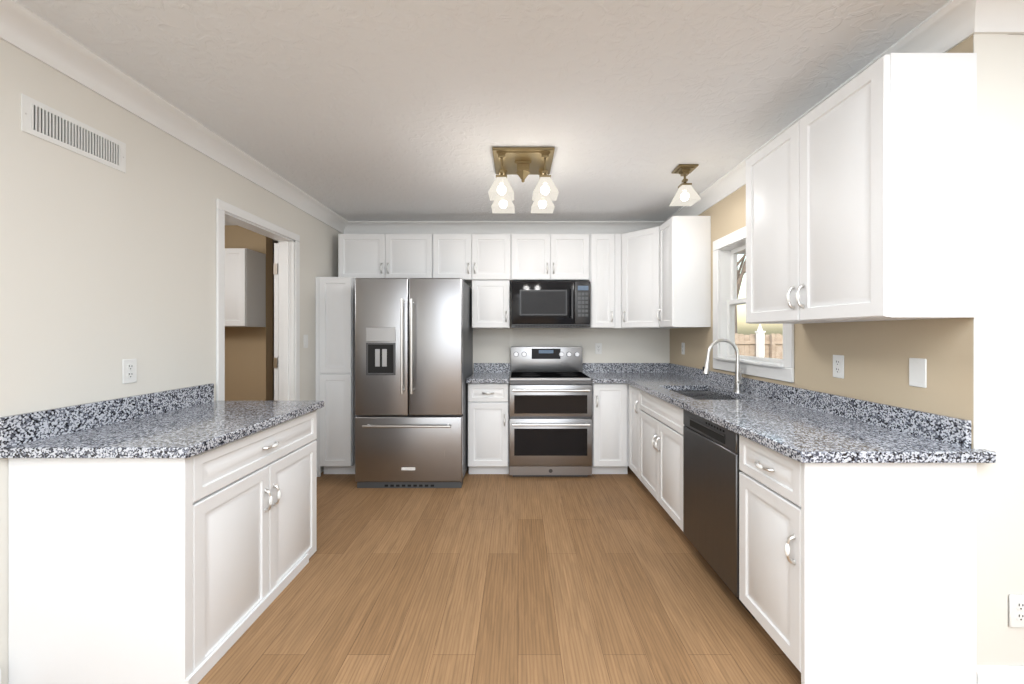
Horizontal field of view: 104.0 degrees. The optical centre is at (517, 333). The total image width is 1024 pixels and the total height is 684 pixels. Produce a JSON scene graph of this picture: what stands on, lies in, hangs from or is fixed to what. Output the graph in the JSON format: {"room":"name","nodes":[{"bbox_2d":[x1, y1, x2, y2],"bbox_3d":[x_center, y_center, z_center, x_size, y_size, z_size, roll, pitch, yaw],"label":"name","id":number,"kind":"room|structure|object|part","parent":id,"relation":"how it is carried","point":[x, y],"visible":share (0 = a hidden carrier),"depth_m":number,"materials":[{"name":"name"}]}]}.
{"room":"kitchen","nodes":[
{"label":"kitchen","id":0,"kind":"room"},
{"bbox_2d":[0,38,341,683],"bbox_3d":[-1.960,0.070,0.675,0.120,2.540,7.350,0,0,0],"label":"wall","id":1,"kind":"structure","parent":0,"point":[105,270],"depth_m":1.84,"materials":[{"name":"white paint"}]},
{"bbox_2d":[21,93,125,172],"bbox_3d":[-1.897,-0.849,1.732,0.006,0.142,0.405,0,0,0],"label":"air vent","id":2,"kind":"object","parent":1,"relation":"in","point":[48,123],"visible":1,"depth_m":1.69,"materials":[{"name":"white metal"}]},
{"bbox_2d":[122,359,136,383],"bbox_3d":[-1.896,0.181,1.954,0.008,0.118,0.072,0,0,0],"label":"outlet","id":3,"kind":"object","parent":1,"relation":"attached to","point":[129,370],"visible":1,"depth_m":1.95,"materials":[{"name":"white plastic"}]},
{"bbox_2d":[0,0,347,233],"bbox_3d":[-1.852,-1.143,0.675,0.095,0.115,7.350,0,0,0],"label":"crown molding","id":4,"kind":"structure","parent":1,"relation":"attached to","point":[22,28],"depth_m":1.93,"materials":[{"name":"white paint"}]},
{"bbox_2d":[216,199,299,400],"bbox_3d":[-1.960,0.244,2.985,0.152,2.192,0.944,0,0,0],"label":"door frame","id":5,"kind":"structure","parent":1,"relation":"attached to","point":[289,315],"depth_m":3.38,"materials":[{"name":"white paint"}]},
{"bbox_2d":[274,243,278,400],"bbox_3d":[-2.066,0.278,3.811,0.035,2.105,0.812,0,0,0],"label":"door leaf","id":6,"kind":"structure","parent":1,"relation":"in","point":[276,321],"depth_m":3.42,"materials":[{"name":"white paint"}]},
{"bbox_2d":[303,335,307,347],"bbox_3d":[-1.895,0.065,3.575,0.010,0.118,0.072,0,0,0],"label":"light switch","id":7,"kind":"object","parent":1,"relation":"attached to","point":[305,341],"visible":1,"depth_m":3.56,"materials":[{"name":"white plastic"}]},
{"bbox_2d":[225,225,272,400],"bbox_3d":[-3.542,0.070,4.480,1.515,2.540,0.120,0,0,0],"label":"wall","id":8,"kind":"structure","parent":0,"point":[248,363],"depth_m":4.42,"materials":[{"name":"beige paint"}]},
{"bbox_2d":[225,248,265,326],"bbox_3d":[-3.244,-0.478,4.253,0.913,0.803,0.330,0,0,0],"label":"upper cabinet","id":9,"kind":"object","parent":8,"relation":"attached to","point":[245,287],"visible":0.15,"depth_m":4.10,"materials":[{"name":"white paint"}]},
{"bbox_2d":[273,253,273,400],"bbox_3d":[-3.100,0.070,5.960,2.400,2.540,0.120,0,0,0],"label":"wall","id":10,"kind":"structure","parent":0,"point":[273,326],"depth_m":5.90,"materials":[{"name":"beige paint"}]},
{"bbox_2d":[16,0,949,253],"bbox_3d":[0.150,-1.250,1.450,9.140,0.100,9.140,0,0,0],"label":"ceiling","id":11,"kind":"structure","parent":0,"point":[382,110],"depth_m":1.90,"materials":[{"name":"white paint"}]},
{"bbox_2d":[488,147,558,212],"bbox_3d":[0.035,-1.049,2.760,0.449,0.298,0.449,0,0,0],"label":"ceiling light","id":12,"kind":"object","parent":11,"relation":"attached to","point":[522,163],"visible":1,"depth_m":2.68,"materials":[{"name":"white glass"}]},
{"bbox_2d":[669,164,700,205],"bbox_3d":[1.205,-1.074,2.890,0.165,0.248,0.165,0,0,0],"label":"ceiling light","id":13,"kind":"object","parent":11,"relation":"attached to","point":[686,194],"visible":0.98,"depth_m":2.86,"materials":[{"name":"white glass"}]},
{"bbox_2d":[198,466,800,683],"bbox_3d":[0.150,1.390,1.450,9.140,0.100,9.140,0,0,0],"label":"floor","id":14,"kind":"structure","parent":0,"point":[511,579],"depth_m":2.02,"materials":[{"name":"brown wood"}]},
{"bbox_2d":[8,410,316,683],"bbox_3d":[-1.551,0.897,1.980,0.694,0.885,0.980,0,0,0],"label":"base cabinet","id":15,"kind":"object","parent":14,"relation":"on","point":[154,570],"visible":1,"depth_m":1.49,"materials":[{"name":"white paint"}]},
{"bbox_2d":[0,383,323,457],"bbox_3d":[-1.553,0.380,1.978,0.690,0.150,1.035,0,0,0],"label":"countertop","id":16,"kind":"structure","parent":15,"relation":"on","point":[187,422],"depth_m":1.72,"materials":[{"name":"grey stone"}]},
{"bbox_2d":[316,277,357,476],"bbox_3d":[-1.726,0.402,4.039,0.345,1.876,0.618,0,0,0],"label":"pantry cabinet","id":17,"kind":"object","parent":14,"relation":"on","point":[335,348],"visible":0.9,"depth_m":3.73,"materials":[{"name":"white paint"}]},
{"bbox_2d":[355,278,472,487],"bbox_3d":[-0.946,0.427,3.837,0.928,1.825,0.906,0,0,0],"label":"refrigerator","id":18,"kind":"object","parent":14,"relation":"on","point":[413,354],"visible":1,"depth_m":3.45,"materials":[{"name":"grey metal"}]},
{"bbox_2d":[468,383,509,473],"bbox_3d":[-0.280,0.897,4.021,0.382,0.885,0.654,0,0,0],"label":"base cabinet","id":19,"kind":"object","parent":14,"relation":"on","point":[488,428],"visible":1,"depth_m":3.73,"materials":[{"name":"white paint"}]},
{"bbox_2d":[466,363,509,382],"bbox_3d":[-0.282,0.385,4.023,0.396,0.140,0.650,0,0,0],"label":"countertop","id":20,"kind":"structure","parent":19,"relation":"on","point":[491,373],"depth_m":4.20,"materials":[{"name":"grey stone"}]},
{"bbox_2d":[509,346,591,476],"bbox_3d":[0.303,0.738,3.988,0.766,1.205,0.700,0,0,0],"label":"range","id":21,"kind":"object","parent":14,"relation":"on","point":[550,411],"visible":1,"depth_m":3.70,"materials":[{"name":"silver metal"}]},
{"bbox_2d":[591,383,628,473],"bbox_3d":[0.874,0.897,4.021,0.347,0.885,0.654,0,0,0],"label":"base cabinet","id":22,"kind":"object","parent":14,"relation":"on","point":[610,428],"visible":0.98,"depth_m":3.73,"materials":[{"name":"white paint"}]},
{"bbox_2d":[582,363,625,382],"bbox_3d":[0.840,0.385,4.021,0.300,0.140,0.653,0,0,0],"label":"countertop","id":23,"kind":"structure","parent":22,"relation":"on","point":[599,372],"depth_m":4.33,"materials":[{"name":"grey stone"}]},
{"bbox_2d":[629,385,683,492],"bbox_3d":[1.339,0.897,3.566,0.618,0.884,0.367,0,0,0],"label":"base cabinet","id":24,"kind":"object","parent":14,"relation":"on","point":[656,425],"depth_m":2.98,"materials":[{"name":"white paint"}]},
{"bbox_2d":[683,409,754,618],"bbox_3d":[1.322,0.899,2.175,0.612,0.881,0.602,0,0,0],"label":"dishwasher","id":25,"kind":"object","parent":14,"relation":"on","point":[711,470],"visible":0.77,"depth_m":2.09,"materials":[{"name":"grey metal"}]},
{"bbox_2d":[739,435,976,683],"bbox_3d":[1.339,0.897,1.654,0.618,0.884,0.434,0,0,0],"label":"base cabinet","id":26,"kind":"object","parent":14,"relation":"on","point":[857,573],"depth_m":1.44,"materials":[{"name":"white paint"}]},
{"bbox_2d":[622,363,995,462],"bbox_3d":[1.320,0.385,2.877,0.660,0.140,2.941,0,0,0],"label":"countertop","id":27,"kind":"structure","parent":26,"relation":"on","point":[801,425],"depth_m":1.81,"materials":[{"name":"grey stone"}]},
{"bbox_2d":[671,390,738,399],"bbox_3d":[1.330,0.557,2.875,0.424,0.204,0.714,0,0,0],"label":"sink basin","id":28,"kind":"object","parent":27,"relation":"in","point":[702,394],"visible":0.1,"depth_m":3.22,"materials":[{"name":"silver metal"}]},
{"bbox_2d":[703,339,741,391],"bbox_3d":[1.465,0.224,2.855,0.277,0.382,0.085,0,0,0],"label":"faucet","id":29,"kind":"object","parent":27,"relation":"on","point":[738,376],"visible":1,"depth_m":2.86,"materials":[{"name":"silver metal"}]},
{"bbox_2d":[467,284,669,372],"bbox_3d":[-0.125,0.070,4.410,3.790,2.540,0.120,0,0,0],"label":"wall","id":30,"kind":"structure","parent":0,"point":[619,345],"depth_m":4.35,"materials":[{"name":"white paint"}]},
{"bbox_2d":[338,234,432,278],"bbox_3d":[-1.337,-0.777,4.166,0.950,0.465,0.364,0,0,0],"label":"upper cabinet","id":31,"kind":"object","parent":30,"relation":"attached to","point":[408,256],"visible":0.96,"depth_m":4.02,"materials":[{"name":"white paint"}]},
{"bbox_2d":[433,234,510,327],"bbox_3d":[-0.466,-0.535,4.166,0.788,0.950,0.364,0,0,0],"label":"upper cabinet","id":32,"kind":"object","parent":30,"relation":"attached to","point":[481,263],"visible":1,"depth_m":4.02,"materials":[{"name":"white paint"}]},
{"bbox_2d":[348,221,663,233],"bbox_3d":[-0.065,-1.143,4.303,3.430,0.115,0.095,0,0,0],"label":"crown molding","id":33,"kind":"structure","parent":30,"relation":"attached to","point":[354,227],"depth_m":4.32,"materials":[{"name":"white paint"}]},
{"bbox_2d":[511,234,588,281],"bbox_3d":[0.325,-0.777,4.166,0.790,0.465,0.364,0,0,0],"label":"upper cabinet","id":34,"kind":"object","parent":30,"relation":"attached to","point":[549,257],"visible":1,"depth_m":4.02,"materials":[{"name":"white paint"}]},
{"bbox_2d":[511,281,589,327],"bbox_3d":[0.324,-0.293,4.134,0.784,0.458,0.428,0,0,0],"label":"microwave","id":35,"kind":"object","parent":34,"relation":"attached to","point":[550,304],"visible":1,"depth_m":3.96,"materials":[{"name":"black plastic"}]},
{"bbox_2d":[595,343,601,353],"bbox_3d":[0.875,0.158,4.346,0.072,0.118,0.008,0,0,0],"label":"outlet","id":36,"kind":"object","parent":30,"relation":"attached to","point":[598,348],"visible":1,"depth_m":4.34,"materials":[{"name":"white plastic"}]},
{"bbox_2d":[589,234,620,327],"bbox_3d":[0.883,-0.535,4.166,0.323,0.950,0.364,0,0,0],"label":"upper cabinet","id":37,"kind":"object","parent":30,"relation":"attached to","point":[605,275],"visible":1,"depth_m":4.02,"materials":[{"name":"white paint"}]},
{"bbox_2d":[621,227,660,327],"bbox_3d":[1.342,-0.535,4.046,0.612,0.950,0.604,0,0,0],"label":"upper cabinet","id":38,"kind":"object","parent":30,"relation":"attached to","point":[639,278],"visible":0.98,"depth_m":3.87,"materials":[{"name":"white paint"}]},
{"bbox_2d":[670,35,972,448],"bbox_3d":[1.710,0.070,2.900,0.120,2.540,2.900,0,0,0],"label":"wall","id":39,"kind":"structure","parent":0,"point":[877,355],"depth_m":1.85,"materials":[{"name":"beige paint"}]},
{"bbox_2d":[681,343,684,354],"bbox_3d":[1.646,0.145,3.990,0.008,0.118,0.072,0,0,0],"label":"outlet","id":40,"kind":"object","parent":39,"relation":"attached to","point":[683,348],"visible":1,"depth_m":3.98,"materials":[{"name":"white plastic"}]},
{"bbox_2d":[656,216,710,327],"bbox_3d":[1.466,-0.535,3.583,0.364,0.950,0.325,0,0,0],"label":"upper cabinet","id":41,"kind":"object","parent":39,"relation":"attached to","point":[684,271],"visible":0.98,"depth_m":3.42,"materials":[{"name":"white paint"}]},
{"bbox_2d":[713,226,793,382],"bbox_3d":[1.688,-0.242,2.870,0.165,1.065,0.970,0,0,0],"label":"window","id":42,"kind":"structure","parent":39,"relation":"in","point":[724,246],"depth_m":3.21,"materials":[{"name":"white paint"}]},
{"bbox_3d":[1.736,-0.242,2.870,0.062,0.885,0.790,0,0,0],"label":"window sash","id":43,"kind":"part","parent":42,"relation":"part of","materials":[{"name":"white wood"}]},
{"bbox_2d":[664,12,957,222],"bbox_3d":[1.602,-1.143,2.850,0.095,0.115,2.760,0,0,0],"label":"crown molding","id":44,"kind":"structure","parent":39,"relation":"attached to","point":[922,39],"depth_m":2.11,"materials":[{"name":"white paint"}]},
{"bbox_2d":[833,355,843,378],"bbox_3d":[1.646,0.167,2.056,0.008,0.118,0.072,0,0,0],"label":"outlet","id":45,"kind":"object","parent":39,"relation":"attached to","point":[838,366],"visible":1,"depth_m":2.05,"materials":[{"name":"white plastic"}]},
{"bbox_2d":[746,53,976,323],"bbox_3d":[1.466,-0.535,1.881,0.364,0.950,0.889,0,0,0],"label":"upper cabinet","id":46,"kind":"object","parent":39,"relation":"attached to","point":[861,196],"visible":1,"depth_m":1.48,"materials":[{"name":"white paint"}]},
{"bbox_2d":[909,358,926,387],"bbox_3d":[1.646,0.159,1.648,0.007,0.118,0.072,0,0,0],"label":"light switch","id":47,"kind":"object","parent":39,"relation":"attached to","point":[917,372],"visible":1,"depth_m":1.64,"materials":[{"name":"white plastic"}]},
{"bbox_2d":[973,34,1023,665],"bbox_3d":[3.125,0.070,1.508,2.950,2.540,0.123,0,0,0],"label":"wall","id":48,"kind":"structure","parent":0,"point":[990,375],"depth_m":1.45,"materials":[{"name":"white paint"}]},
{"bbox_2d":[936,0,1023,43],"bbox_3d":[3.077,-1.143,1.400,3.045,0.115,0.095,0,0,0],"label":"crown molding","id":49,"kind":"structure","parent":48,"relation":"attached to","point":[948,26],"depth_m":1.44,"materials":[{"name":"white paint"}]},
{"bbox_2d":[977,666,1023,683],"bbox_3d":[3.125,1.270,1.440,2.950,0.140,0.014,0,0,0],"label":"baseboard","id":50,"kind":"structure","parent":48,"relation":"attached to","point":[1000,674],"depth_m":1.44,"materials":[{"name":"white paint"}]},
{"bbox_2d":[1009,595,1023,626],"bbox_3d":[1.810,1.000,1.443,0.072,0.118,0.008,0,0,0],"label":"outlet","id":51,"kind":"object","parent":48,"relation":"attached to","point":[1016,610],"visible":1,"depth_m":1.44,"materials":[{"name":"white plastic"}]},
{"label":"outside","id":52,"kind":"structure","parent":0,"visible":0},
{"bbox_3d":[10.895,1.850,14.000,18.210,0.100,32.000,0,0,0],"label":"ground","id":53,"kind":"structure","parent":52,"visible":0},
{"bbox_2d":[735,254,745,332],"bbox_3d":[7.959,-2.743,18.050,8.214,9.086,13.000,0,0,0],"label":"trees","id":54,"kind":"object","parent":53,"relation":"on","point":[743,268],"depth_m":15.86,"materials":[{"name":"brown plant"}]},
{"bbox_2d":[735,333,782,358],"bbox_3d":[7.095,0.890,10.944,8.990,1.820,0.148,0,0,0],"label":"fence","id":55,"kind":"object","parent":53,"relation":"on","point":[772,345],"depth_m":11.00,"materials":[{"name":"brown wood"}]},
{"bbox_2d":[755,324,765,356],"bbox_3d":[6.520,0.760,10.770,0.180,2.080,0.180,0,0,0],"label":"post","id":56,"kind":"object","parent":53,"relation":"on","point":[758,340],"depth_m":10.70,"materials":[{"name":"white paint"}]}
]}

